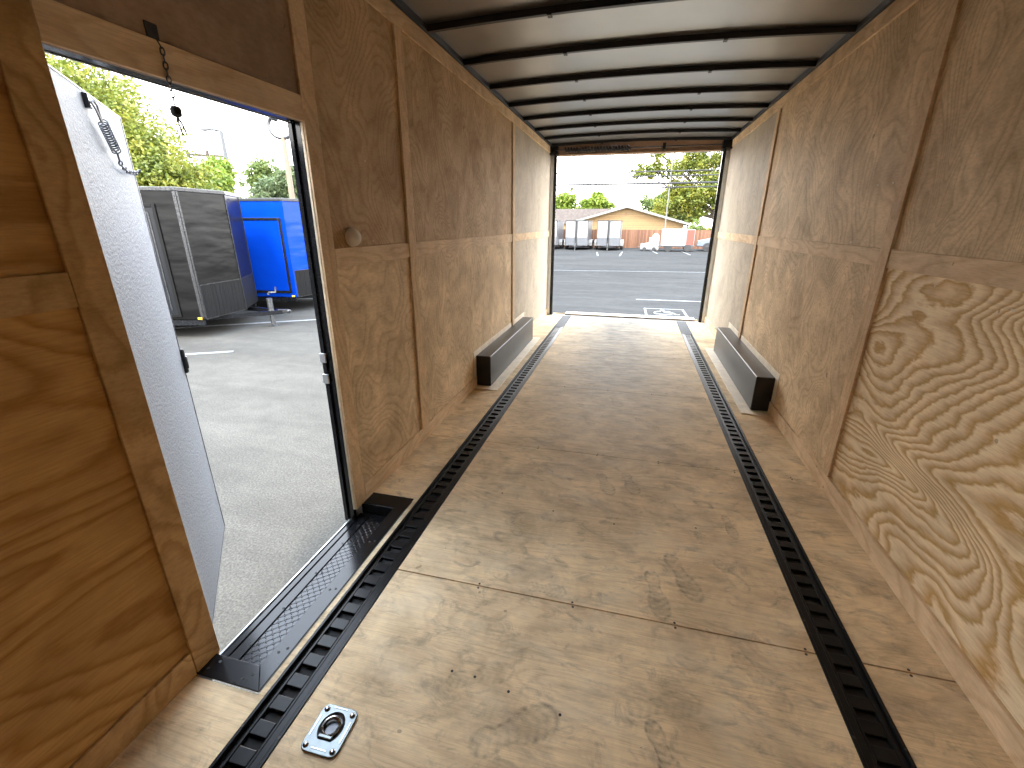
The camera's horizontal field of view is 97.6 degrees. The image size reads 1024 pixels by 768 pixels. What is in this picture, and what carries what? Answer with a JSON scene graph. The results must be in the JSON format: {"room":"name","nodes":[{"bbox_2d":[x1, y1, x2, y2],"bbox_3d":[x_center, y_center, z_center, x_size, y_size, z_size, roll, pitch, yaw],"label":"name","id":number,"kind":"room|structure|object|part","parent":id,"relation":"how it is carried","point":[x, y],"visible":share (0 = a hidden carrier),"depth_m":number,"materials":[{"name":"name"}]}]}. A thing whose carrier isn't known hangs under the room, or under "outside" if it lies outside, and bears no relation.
{"room":"cargo space","nodes":[
{"label":"cargo space","id":0,"kind":"room"},
{"bbox_2d":[0,0,550,767],"bbox_3d":[-0.532,-0.880,3.067,0.058,2.596,8.600,5,20,14],"label":"wall","id":1,"kind":"structure","parent":0,"point":[89,621],"depth_m":1.37,"materials":[{"name":"brown wood"}]},
{"bbox_2d":[0,272,77,318],"bbox_3d":[-1.308,0.125,0.090,0.010,0.082,2.129,5,20,14],"label":"trim","id":2,"kind":"structure","parent":1,"relation":"attached to","point":[38,293],"depth_m":0.99,"materials":[{"name":"brown wood"}]},
{"bbox_2d":[0,0,219,671],"bbox_3d":[-1.030,-0.166,1.127,0.010,2.357,0.088,5,20,14],"label":"trim","id":3,"kind":"structure","parent":1,"relation":"attached to","point":[24,68],"depth_m":1.11,"materials":[{"name":"brown wood"}]},
{"bbox_2d":[69,653,196,767],"bbox_3d":[-1.310,1.263,0.498,0.010,0.095,2.127,5,20,14],"label":"baseboard","id":4,"kind":"structure","parent":1,"relation":"attached to","point":[106,749],"depth_m":1.30,"materials":[{"name":"brown wood"}]},
{"bbox_2d":[48,64,224,623],"bbox_3d":[-1.288,-0.011,1.648,0.080,1.843,0.869,-10,22,-26],"label":"door","id":5,"kind":"structure","parent":1,"relation":"in","point":[97,137],"depth_m":1.60,"materials":[{"name":"metal"}]},
{"bbox_3d":[-1.409,-0.780,1.635,0.048,0.038,0.310,-10,22,-26],"label":"chain","id":6,"kind":"part","parent":5,"relation":"part of","materials":[{"name":"metal"}]},
{"bbox_2d":[143,19,186,135],"bbox_3d":[-0.937,-0.827,1.220,0.032,0.263,0.042,5,20,14],"label":"chain","id":7,"kind":"object","parent":1,"relation":"hanging from","point":[151,30],"visible":1,"depth_m":1.21,"materials":[{"name":"metal"}]},
{"bbox_3d":[-0.939,-0.845,1.218,0.018,0.154,0.012,5,20,14],"label":"chain","id":8,"kind":"part","parent":7,"relation":"part of","materials":[{"name":"metal"}]},
{"bbox_2d":[29,0,303,121],"bbox_3d":[-0.912,-0.919,1.336,0.010,0.088,0.842,5,20,14],"label":"trim","id":9,"kind":"structure","parent":1,"relation":"attached to","point":[58,24],"depth_m":1.18,"materials":[{"name":"brown wood"}]},
{"bbox_2d":[42,44,356,520],"bbox_3d":[-0.950,-0.020,1.673,0.064,1.857,0.876,5,20,14],"label":"door frame","id":10,"kind":"structure","parent":1,"relation":"attached to","point":[295,128],"depth_m":1.90,"materials":[{"name":"metal"}]},
{"bbox_3d":[-0.866,-0.072,2.071,0.029,0.145,0.010,5,20,14],"label":"strike plate","id":11,"kind":"part","parent":10,"relation":"part of","materials":[{"name":"metal"}]},
{"bbox_2d":[286,0,365,508],"bbox_3d":[-0.797,-0.471,1.976,0.010,2.357,0.088,5,20,14],"label":"trim","id":12,"kind":"structure","parent":1,"relation":"attached to","point":[296,13],"depth_m":1.90,"materials":[{"name":"brown wood"}]},
{"bbox_2d":[345,228,360,246],"bbox_3d":[-0.730,-0.683,2.086,0.051,0.086,0.086,5,20,14],"label":"wall cap","id":13,"kind":"object","parent":1,"relation":"attached to","point":[352,235],"visible":1,"depth_m":2.06,"materials":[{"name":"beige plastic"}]},
{"bbox_2d":[335,243,409,267],"bbox_3d":[-0.697,-0.673,2.315,0.010,0.082,0.710,5,20,14],"label":"trim","id":14,"kind":"structure","parent":1,"relation":"attached to","point":[345,257],"depth_m":2.25,"materials":[{"name":"brown wood"}]},
{"bbox_2d":[392,23,427,428],"bbox_3d":[-0.595,-0.776,2.689,0.014,2.263,0.088,5,20,14],"label":"trim","id":15,"kind":"structure","parent":1,"relation":"attached to","point":[396,31],"depth_m":2.60,"materials":[{"name":"brown wood"}]},
{"bbox_2d":[364,308,546,499],"bbox_3d":[-0.110,-0.306,4.875,0.010,0.095,5.427,5,20,14],"label":"baseboard","id":16,"kind":"structure","parent":1,"relation":"attached to","point":[395,461],"depth_m":2.96,"materials":[{"name":"brown wood"}]},
{"bbox_2d":[365,0,549,152],"bbox_3d":[-0.499,-2.008,2.643,0.010,0.086,8.580,5,20,14],"label":"trim","id":17,"kind":"structure","parent":1,"relation":"attached to","point":[390,11],"depth_m":2.85,"materials":[{"name":"brown wood"}]},
{"bbox_2d":[416,234,511,255],"bbox_3d":[-0.293,-1.201,3.789,0.010,0.082,2.343,5,20,14],"label":"trim","id":18,"kind":"structure","parent":1,"relation":"attached to","point":[436,246],"depth_m":3.36,"materials":[{"name":"brown wood"}]},
{"bbox_2d":[390,0,551,145],"bbox_3d":[-0.492,-2.075,2.628,0.042,0.049,8.600,5,20,14],"label":"trim","id":19,"kind":"structure","parent":1,"relation":"attached to","point":[400,4],"depth_m":2.96,"materials":[{"name":"black metal"}]},
{"bbox_2d":[511,122,514,325],"bbox_3d":[0.013,-1.571,4.907,0.014,2.263,0.088,5,20,14],"label":"trim","id":20,"kind":"structure","parent":1,"relation":"attached to","point":[513,123],"depth_m":4.85,"materials":[{"name":"brown wood"}]},
{"bbox_2d":[515,231,548,240],"bbox_3d":[0.296,-1.972,5.940,0.010,0.082,2.196,5,20,14],"label":"trim","id":21,"kind":"structure","parent":1,"relation":"attached to","point":[530,235],"depth_m":5.70,"materials":[{"name":"brown wood"}]},
{"bbox_2d":[546,314,698,322],"bbox_3d":[1.701,-1.000,7.111,2.348,0.099,0.103,5,20,14],"label":"sill","id":22,"kind":"structure","parent":1,"relation":"attached to","point":[546,314],"depth_m":7.05,"materials":[{"name":"black paint"}]},
{"bbox_2d":[174,247,707,694],"bbox_3d":[11.251,-14.461,46.587,280.000,0.200,220.000,5,20,14],"label":"ground","id":23,"kind":"structure","parent":0,"point":[262,407],"depth_m":5.06,"materials":[{"name":"grey asphalt"}]},
{"bbox_2d":[44,52,233,192],"bbox_3d":[-19.014,-10.047,19.524,12.656,9.645,7.017,3,20,9],"label":"street tree","id":24,"kind":"object","parent":23,"relation":"on","point":[160,164],"visible":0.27,"depth_m":18.90,"materials":[{"name":"green plant"}]},
{"bbox_2d":[187,150,228,160],"bbox_3d":[-44.816,-28.703,67.828,5.203,12.000,0.632,-7,21,-20],"label":"utility pole","id":25,"kind":"object","parent":23,"relation":"on","point":[206,151],"visible":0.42,"depth_m":65.81,"materials":[{"name":"brown wood"}]},
{"bbox_2d":[185,351,232,354],"bbox_3d":[-6.566,-0.369,6.918,4.051,0.003,0.101,-5,20,-14],"label":"parking line","id":26,"kind":"object","parent":23,"relation":"on","point":[218,351],"visible":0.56,"depth_m":7.33,"materials":[{"name":"white paint"}]},
{"bbox_2d":[138,186,290,326],"bbox_3d":[-7.217,-2.342,8.634,5.423,2.555,2.120,-1,20,-4],"label":"trailer","id":27,"kind":"object","parent":23,"relation":"on","point":[198,236],"visible":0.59,"depth_m":8.01,"materials":[{"name":"metal"}]},
{"bbox_3d":[-6.321,-2.073,7.676,0.590,1.640,0.008,-1,20,-4],"label":"inset moulding","id":28,"kind":"part","parent":27,"relation":"part of","materials":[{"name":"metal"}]},
{"bbox_3d":[-6.322,-2.076,7.685,0.730,1.780,0.011,-1,20,-4],"label":"door","id":29,"kind":"part","parent":27,"relation":"part of","materials":[{"name":"metal"}]},
{"bbox_3d":[-6.322,-2.075,7.681,0.840,1.890,0.021,-1,20,-4],"label":"door frame","id":30,"kind":"part","parent":27,"relation":"part of","materials":[{"name":"metal"}]},
{"bbox_3d":[-5.551,-2.172,7.721,0.079,2.120,0.032,-13,24,-32],"label":"corner trim","id":31,"kind":"part","parent":27,"relation":"part of","materials":[{"name":"metal"}]},
{"bbox_3d":[-5.487,-1.795,8.960,0.237,0.612,1.998,-1,20,-4],"label":"guard trim","id":32,"kind":"part","parent":27,"relation":"part of","materials":[{"name":"metal"}]},
{"bbox_3d":[-5.701,-2.871,9.666,0.079,2.120,0.032,10,22,24],"label":"corner trim","id":33,"kind":"part","parent":27,"relation":"part of","materials":[{"name":"metal"}]},
{"bbox_2d":[200,128,234,193],"bbox_3d":[-28.426,-19.327,44.163,2.003,10.419,0.640,-2,20,-7],"label":"street lamp","id":34,"kind":"object","parent":23,"relation":"on","point":[224,149],"visible":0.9,"depth_m":42.76,"materials":[{"name":"white metal"}]},
{"bbox_3d":[-28.168,-24.067,42.514,1.080,0.381,0.272,-5,20,-14],"label":"arm","id":35,"kind":"part","parent":34,"relation":"part of"},
{"bbox_2d":[193,155,246,197],"bbox_3d":[-26.929,-16.841,41.077,5.793,7.831,5.882,-1,20,-3],"label":"street tree","id":36,"kind":"object","parent":23,"relation":"on","point":[226,167],"visible":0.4,"depth_m":39.55,"materials":[{"name":"green plant"}]},
{"bbox_2d":[174,319,315,327],"bbox_3d":[-5.870,-1.237,9.340,6.712,0.003,0.103,-7,21,-18],"label":"parking line","id":37,"kind":"object","parent":23,"relation":"on","point":[309,319],"visible":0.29,"depth_m":9.36,"materials":[{"name":"white paint"}]},
{"bbox_2d":[237,152,284,197],"bbox_3d":[-27.575,-21.333,51.501,7.303,9.599,7.447,8,21,21],"label":"street tree","id":38,"kind":"object","parent":23,"relation":"on","point":[258,168],"visible":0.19,"depth_m":49.18,"materials":[{"name":"green plant"}]},
{"bbox_2d":[247,161,297,198],"bbox_3d":[-21.763,-17.502,43.472,6.550,7.481,5.063,-13,23,-32],"label":"street tree","id":39,"kind":"object","parent":23,"relation":"on","point":[270,189],"visible":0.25,"depth_m":42.22,"materials":[{"name":"green plant"}]},
{"bbox_2d":[239,198,312,300],"bbox_3d":[-6.513,-3.284,11.321,5.543,2.515,2.040,2,20,5],"label":"trailer","id":40,"kind":"object","parent":23,"relation":"on","point":[273,226],"visible":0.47,"depth_m":10.26,"materials":[{"name":"metal"}]},
{"bbox_3d":[-5.662,-2.930,10.289,0.910,1.550,0.011,2,20,5],"label":"door","id":41,"kind":"part","parent":40,"relation":"part of","materials":[{"name":"blue metal"}]},
{"bbox_3d":[-5.662,-2.928,10.284,1.020,1.660,0.021,2,20,5],"label":"door frame","id":42,"kind":"part","parent":40,"relation":"part of","materials":[{"name":"blue metal"}]},
{"bbox_3d":[-5.078,-3.040,10.201,0.081,2.080,0.031,-8,21,-21],"label":"corner trim","id":43,"kind":"part","parent":40,"relation":"part of","materials":[{"name":"blue metal"}]},
{"bbox_3d":[-4.786,-2.657,11.367,0.350,0.612,1.924,2,20,5],"label":"guard trim","id":44,"kind":"part","parent":40,"relation":"part of","materials":[{"name":"metal"}]},
{"bbox_2d":[266,117,294,198],"bbox_3d":[-16.961,-15.361,34.254,2.171,9.702,0.784,-2,20,-7],"label":"street lamp","id":45,"kind":"object","parent":23,"relation":"on","point":[283,139],"visible":0.41,"depth_m":33.50,"materials":[{"name":"metal"}]},
{"bbox_3d":[-17.488,-18.849,32.998,1.113,1.613,0.300,0,20,0],"label":"arm","id":46,"kind":"part","parent":45,"relation":"part of","materials":[{"name":"metal"}]},
{"bbox_2d":[555,220,563,248],"bbox_3d":[3.040,-12.370,37.121,2.300,2.225,4.763,5,20,14],"label":"trailer","id":47,"kind":"object","parent":23,"relation":"on","point":[559,224],"visible":0.22,"depth_m":36.95,"materials":[{"name":"metal"}]},
{"bbox_2d":[556,187,579,208],"bbox_3d":[6.070,-22.356,58.713,7.895,6.443,4.976,8,21,20],"label":"street tree","id":48,"kind":"object","parent":23,"relation":"on","point":[565,200],"visible":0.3,"depth_m":57.57,"materials":[{"name":"green plant"}]},
{"bbox_2d":[564,220,593,250],"bbox_3d":[5.412,-12.158,36.547,2.300,2.225,4.763,5,20,14],"label":"trailer","id":49,"kind":"object","parent":23,"relation":"on","point":[578,233],"visible":1,"depth_m":35.28,"materials":[{"name":"metal"}]},
{"bbox_2d":[555,209,612,228],"bbox_3d":[7.576,-18.153,51.373,9.600,3.500,4.100,5,20,14],"label":"house wing","id":50,"kind":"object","parent":23,"relation":"on","point":[561,214],"visible":0.11,"depth_m":49.56,"materials":[{"name":"beige"}]},
{"bbox_2d":[576,191,617,208],"bbox_3d":[10.790,-21.606,57.277,5.076,6.024,3.283,7,21,18],"label":"street tree","id":51,"kind":"object","parent":23,"relation":"on","point":[597,200],"visible":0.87,"depth_m":56.25,"materials":[{"name":"green plant"}]},
{"bbox_2d":[594,220,623,249],"bbox_3d":[7.814,-11.944,35.965,2.300,2.225,4.763,5,20,14],"label":"trailer","id":52,"kind":"object","parent":23,"relation":"on","point":[609,232],"visible":1,"depth_m":34.68,"materials":[{"name":"metal"}]},
{"bbox_2d":[553,311,696,320],"bbox_3d":[2.032,-1.157,8.224,2.280,0.589,2.175,5,20,14],"label":"door","id":53,"kind":"structure","parent":23,"relation":"on","point":[567,312],"depth_m":7.18,"materials":[{"name":"brown wood"}]},
{"bbox_2d":[555,229,710,248],"bbox_3d":[10.142,-12.480,38.474,26.000,1.550,0.160,5,20,14],"label":"wooden fence","id":54,"kind":"object","parent":23,"relation":"on","point":[632,238],"visible":0.26,"depth_m":38.14,"materials":[{"name":"brown wood"}]},
{"bbox_2d":[578,205,692,229],"bbox_3d":[11.873,-15.974,45.184,11.700,3.600,5.860,5,20,14],"label":"house","id":55,"kind":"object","parent":23,"relation":"on","point":[633,218],"visible":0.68,"depth_m":42.62,"materials":[{"name":"beige"}]},
{"bbox_2d":[637,237,659,250],"bbox_3d":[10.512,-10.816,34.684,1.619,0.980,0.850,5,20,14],"label":"truck","id":56,"kind":"object","parent":23,"relation":"on","point":[653,244],"visible":0.98,"depth_m":34.29,"materials":[{"name":"white metal"}]},
{"bbox_3d":[10.847,-10.756,34.195,0.530,0.500,0.011,5,20,14],"label":"panel","id":57,"kind":"part","parent":56,"relation":"part of","materials":[{"name":"white metal"}]},
{"bbox_2d":[638,185,692,227],"bbox_3d":[20.990,-22.923,59.786,8.432,6.853,5.271,5,20,14],"label":"street tree","id":58,"kind":"object","parent":23,"relation":"on","point":[645,202],"visible":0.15,"depth_m":59.23,"materials":[{"name":"green plant"}]},
{"bbox_2d":[644,308,687,316],"bbox_3d":[3.665,-1.717,10.733,0.950,0.046,1.000,5,20,12],"label":"parking symbol","id":59,"kind":"object","parent":23,"relation":"on","point":[645,311],"visible":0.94,"depth_m":10.62,"materials":[{"name":"white paint"}]},
{"bbox_2d":[664,155,672,228],"bbox_3d":[14.014,-16.350,40.326,0.111,7.600,0.111,14,24,34],"label":"utility pole","id":60,"kind":"object","parent":23,"relation":"on","point":[672,155],"visible":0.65,"depth_m":40.18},
{"bbox_2d":[636,299,700,301],"bbox_3d":[5.290,-2.236,12.197,3.701,0.003,0.102,5,20,12],"label":"parking line","id":61,"kind":"object","parent":23,"relation":"on","point":[636,299],"visible":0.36,"depth_m":12.39,"materials":[{"name":"white paint"}]},
{"bbox_2d":[630,152,721,223],"bbox_3d":[20.445,-21.434,48.762,15.346,11.498,6.947,8,21,20],"label":"street tree","id":62,"kind":"object","parent":23,"relation":"on","point":[681,200],"visible":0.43,"depth_m":48.49,"materials":[{"name":"green plant"}]},
{"bbox_2d":[659,229,695,251],"bbox_3d":[12.561,-10.963,34.156,2.500,1.617,1.710,6,21,16],"label":"trailer","id":63,"kind":"object","parent":23,"relation":"on","point":[670,238],"visible":0.99,"depth_m":33.45,"materials":[{"name":"metal"}]},
{"bbox_3d":[13.213,-10.851,33.174,0.520,1.040,0.013,6,21,16],"label":"panel","id":64,"kind":"part","parent":63,"relation":"part of","materials":[{"name":"red metal"}]},
{"bbox_2d":[686,218,705,229],"bbox_3d":[16.229,-13.330,39.520,2.027,2.470,2.359,-12,23,-30],"label":"street tree","id":65,"kind":"object","parent":23,"relation":"on","point":[698,227],"visible":0.3,"depth_m":39.28,"materials":[{"name":"green plant"}]},
{"bbox_2d":[696,238,709,251],"bbox_3d":[16.381,-10.789,33.999,4.286,1.418,1.790,10,22,25],"label":"car","id":66,"kind":"object","parent":23,"relation":"on","point":[704,243],"visible":0.28,"depth_m":34.01,"materials":[{"name":"silver metal"}]},
{"bbox_2d":[107,315,1015,767],"bbox_3d":[0.675,0.388,3.191,2.480,0.071,8.600,5,20,14],"label":"floor","id":67,"kind":"structure","parent":0,"point":[602,584],"depth_m":1.71,"materials":[{"name":"brown wood"}]},
{"bbox_2d":[196,492,413,692],"bbox_3d":[-0.806,0.821,1.967,0.286,0.079,1.095,5,20,14],"label":"step","id":68,"kind":"structure","parent":67,"relation":"on","point":[256,653],"depth_m":1.81,"materials":[{"name":"metal"}]},
{"bbox_3d":[-0.931,0.850,1.966,0.024,0.006,0.847,5,20,14],"label":"sill rail","id":69,"kind":"part","parent":68,"relation":"part of","materials":[{"name":"metal"}]},
{"bbox_2d":[229,503,392,679],"bbox_3d":[-0.839,0.825,1.964,0.220,0.069,0.922,5,20,14],"label":"plate","id":70,"kind":"object","parent":68,"relation":"on","point":[257,643],"depth_m":1.88,"materials":[{"name":"black metal"}]},
{"bbox_3d":[-0.807,0.850,1.965,0.110,0.006,0.907,5,20,14],"label":"tread plate","id":71,"kind":"part","parent":68,"relation":"part of","materials":[{"name":"black metal"}]},
{"bbox_2d":[301,704,356,758],"bbox_3d":[-0.534,1.013,1.316,0.116,0.015,0.134,5,20,13],"label":"anchor","id":72,"kind":"object","parent":67,"relation":"on","point":[329,724],"visible":1,"depth_m":1.31,"materials":[{"name":"metal"}]},
{"bbox_2d":[317,712,344,741],"bbox_3d":[-0.532,1.014,1.326,0.072,0.006,0.079,5,20,13],"label":"ring","id":73,"kind":"object","parent":72,"relation":"on","point":[330,725],"depth_m":1.32,"materials":[{"name":"metal"}]},
{"bbox_2d":[208,316,570,767],"bbox_3d":[-0.177,0.298,3.356,0.139,0.024,8.515,5,20,14],"label":"floor track","id":74,"kind":"object","parent":67,"relation":"on","point":[253,743],"visible":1,"depth_m":1.72,"materials":[{"name":"black metal"}]},
{"bbox_3d":[0.780,-0.955,6.847,0.137,0.016,0.853,5,20,14],"label":"plate","id":75,"kind":"part","parent":74,"relation":"part of","materials":[{"name":"grey metal"}]},
{"bbox_2d":[473,312,539,390],"bbox_3d":[0.011,-0.435,4.879,0.220,0.334,2.025,5,20,14],"label":"box","id":76,"kind":"object","parent":67,"relation":"on","point":[497,358],"visible":1,"depth_m":4.46,"materials":[{"name":"black metal"}]},
{"bbox_2d":[705,322,779,416],"bbox_3d":[2.160,-0.243,4.359,0.220,0.334,2.025,5,20,14],"label":"box","id":77,"kind":"object","parent":67,"relation":"on","point":[751,381],"visible":1,"depth_m":3.91,"materials":[{"name":"black metal"}]},
{"bbox_2d":[676,321,916,767],"bbox_3d":[1.510,0.449,2.947,0.139,0.024,8.515,5,20,14],"label":"floor track","id":78,"kind":"object","parent":67,"relation":"on","point":[878,743],"visible":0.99,"depth_m":1.72,"materials":[{"name":"black metal"}]},
{"bbox_3d":[2.468,-0.805,6.439,0.137,0.016,0.853,5,20,14],"label":"plate","id":79,"kind":"part","parent":78,"relation":"part of","materials":[{"name":"grey metal"}]},
{"bbox_2d":[546,139,732,322],"bbox_3d":[1.740,-2.161,6.651,2.556,2.596,0.166,5,20,14],"label":"trim frame","id":80,"kind":"object","parent":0,"point":[726,147],"visible":0.71,"depth_m":6.40,"materials":[{"name":"metal"}]},
{"bbox_2d":[558,142,722,152],"bbox_3d":[1.739,-3.288,6.232,2.200,0.090,0.103,5,20,12],"label":"spring","id":81,"kind":"object","parent":80,"relation":"attached to","point":[664,146],"visible":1,"depth_m":6.28,"materials":[{"name":"metal"}]},
{"bbox_2d":[402,0,883,143],"bbox_3d":[0.680,-1.996,2.334,2.540,0.050,8.600,5,20,14],"label":"ceiling","id":82,"kind":"structure","parent":0,"point":[687,17],"depth_m":3.00,"materials":[{"name":"white metal"}]},
{"bbox_2d":[427,0,684,32],"bbox_3d":[0.668,-1.955,2.298,2.380,0.061,0.044,5,20,14],"label":"bow","id":83,"kind":"object","parent":82,"relation":"attached to","point":[591,5],"visible":1,"depth_m":2.42,"materials":[{"name":"metal"}]},
{"bbox_2d":[552,137,731,146],"bbox_3d":[1.725,-3.336,6.154,2.380,0.061,0.044,5,20,14],"label":"bow","id":84,"kind":"object","parent":82,"relation":"attached to","point":[663,138],"visible":1,"depth_m":6.12,"materials":[{"name":"metal"}]},
{"bbox_2d":[544,128,740,139],"bbox_3d":[1.583,-3.150,5.634,2.380,0.061,0.044,5,20,14],"label":"bow","id":85,"kind":"object","parent":82,"relation":"attached to","point":[710,129],"visible":1,"depth_m":5.60,"materials":[{"name":"metal"}]},
{"bbox_2d":[535,117,753,131],"bbox_3d":[1.430,-2.951,5.078,2.380,0.061,0.044,5,20,14],"label":"bow","id":86,"kind":"object","parent":82,"relation":"attached to","point":[731,119],"visible":1,"depth_m":5.04,"materials":[{"name":"metal"}]},
{"bbox_2d":[523,103,768,120],"bbox_3d":[1.278,-2.752,4.522,2.380,0.061,0.044,5,20,14],"label":"bow","id":87,"kind":"object","parent":82,"relation":"attached to","point":[761,105],"visible":1,"depth_m":4.48,"materials":[{"name":"metal"}]},
{"bbox_2d":[509,85,788,107],"bbox_3d":[1.125,-2.552,3.966,2.380,0.061,0.044,5,20,14],"label":"bow","id":88,"kind":"object","parent":82,"relation":"attached to","point":[699,91],"visible":1,"depth_m":3.92,"materials":[{"name":"metal"}]},
{"bbox_2d":[490,61,816,89],"bbox_3d":[0.973,-2.353,3.410,2.380,0.061,0.044,5,20,14],"label":"bow","id":89,"kind":"object","parent":82,"relation":"attached to","point":[790,64],"visible":1,"depth_m":3.36,"materials":[{"name":"metal"}]},
{"bbox_2d":[463,25,856,65],"bbox_3d":[0.818,-2.151,2.845,2.380,0.061,0.044,5,20,14],"label":"bow","id":90,"kind":"object","parent":82,"relation":"attached to","point":[838,29],"visible":1,"depth_m":2.79,"materials":[{"name":"metal"}]},
{"bbox_2d":[706,0,1023,729],"bbox_3d":[1.887,-0.664,2.481,0.058,2.596,8.600,5,20,14],"label":"wall","id":91,"kind":"structure","parent":0,"point":[931,459],"depth_m":1.86,"materials":[{"name":"brown wood"}]},
{"bbox_2d":[717,232,754,243],"bbox_3d":[2.649,-1.761,5.370,0.010,0.082,2.196,5,20,14],"label":"trim","id":92,"kind":"structure","parent":91,"relation":"attached to","point":[750,239],"depth_m":5.11,"materials":[{"name":"brown wood"}]},
{"bbox_2d":[738,108,781,338],"bbox_3d":[2.362,-1.361,4.338,0.014,2.263,0.088,5,20,14],"label":"trim","id":93,"kind":"structure","parent":91,"relation":"attached to","point":[779,111],"depth_m":4.25,"materials":[{"name":"brown wood"}]},
{"bbox_2d":[732,0,894,138],"bbox_3d":[1.853,-1.866,2.060,0.042,0.049,8.600,5,20,14],"label":"trim","id":94,"kind":"structure","parent":91,"relation":"attached to","point":[881,7],"depth_m":2.92,"materials":[{"name":"black metal"}]},
{"bbox_2d":[757,236,880,265],"bbox_3d":[2.060,-0.991,3.219,0.010,0.082,2.343,5,20,14],"label":"trim","id":95,"kind":"structure","parent":91,"relation":"attached to","point":[859,254],"depth_m":2.72,"materials":[{"name":"brown wood"}]},
{"bbox_2d":[732,0,918,146],"bbox_3d":[1.854,-1.798,2.073,0.010,0.086,8.580,5,20,14],"label":"trim","id":96,"kind":"structure","parent":91,"relation":"attached to","point":[897,7],"depth_m":2.80,"materials":[{"name":"brown wood"}]},
{"bbox_2d":[704,316,1023,767],"bbox_3d":[1.847,0.419,2.869,0.014,0.095,8.580,5,20,14],"label":"baseboard","id":97,"kind":"structure","parent":91,"relation":"attached to","point":[1009,734],"depth_m":1.64,"materials":[{"name":"brown wood"}]},
{"bbox_2d":[821,0,962,476],"bbox_3d":[1.754,-0.566,2.120,0.014,2.263,0.088,5,20,14],"label":"trim","id":98,"kind":"structure","parent":91,"relation":"attached to","point":[952,9],"depth_m":2.04,"materials":[{"name":"brown wood"}]},
{"bbox_2d":[886,250,1023,291],"bbox_3d":[1.262,0.052,0.310,0.010,0.082,3.861,5,20,14],"label":"trim","id":99,"kind":"structure","parent":91,"relation":"attached to","point":[989,272],"depth_m":1.60,"materials":[{"name":"brown wood"}]},
{"label":"outside","id":100,"kind":"structure","parent":0,"visible":0},
{"bbox_2d":[557,169,719,173],"bbox_3d":[9.766,-18.487,38.969,60.001,0.226,0.106,5,20,14],"label":"overhead wire","id":101,"kind":"object","parent":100,"point":[702,169],"visible":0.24,"depth_m":38.64,"materials":[{"name":"black metal"}]},
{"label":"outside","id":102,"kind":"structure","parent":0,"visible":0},
{"bbox_2d":[557,174,718,178],"bbox_3d":[9.765,-18.138,39.094,60.001,0.226,0.106,5,20,14],"label":"overhead wire","id":103,"kind":"object","parent":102,"point":[696,174],"visible":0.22,"depth_m":38.77,"materials":[{"name":"black rubber"}]},
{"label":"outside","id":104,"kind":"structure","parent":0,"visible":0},
{"bbox_2d":[557,181,717,185],"bbox_3d":[9.764,-17.602,39.287,60.001,0.284,0.164,5,20,14],"label":"overhead wire","id":105,"kind":"object","parent":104,"point":[696,182],"visible":0.25,"depth_m":38.94,"materials":[{"name":"black rubber"}]},
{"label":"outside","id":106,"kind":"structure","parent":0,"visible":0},
{"bbox_2d":[556,186,717,189],"bbox_3d":[9.763,-17.291,39.398,60.001,0.226,0.106,5,20,14],"label":"overhead wire","id":107,"kind":"object","parent":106,"point":[675,186],"visible":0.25,"depth_m":39.20,"materials":[{"name":"black rubber"}]}
]}

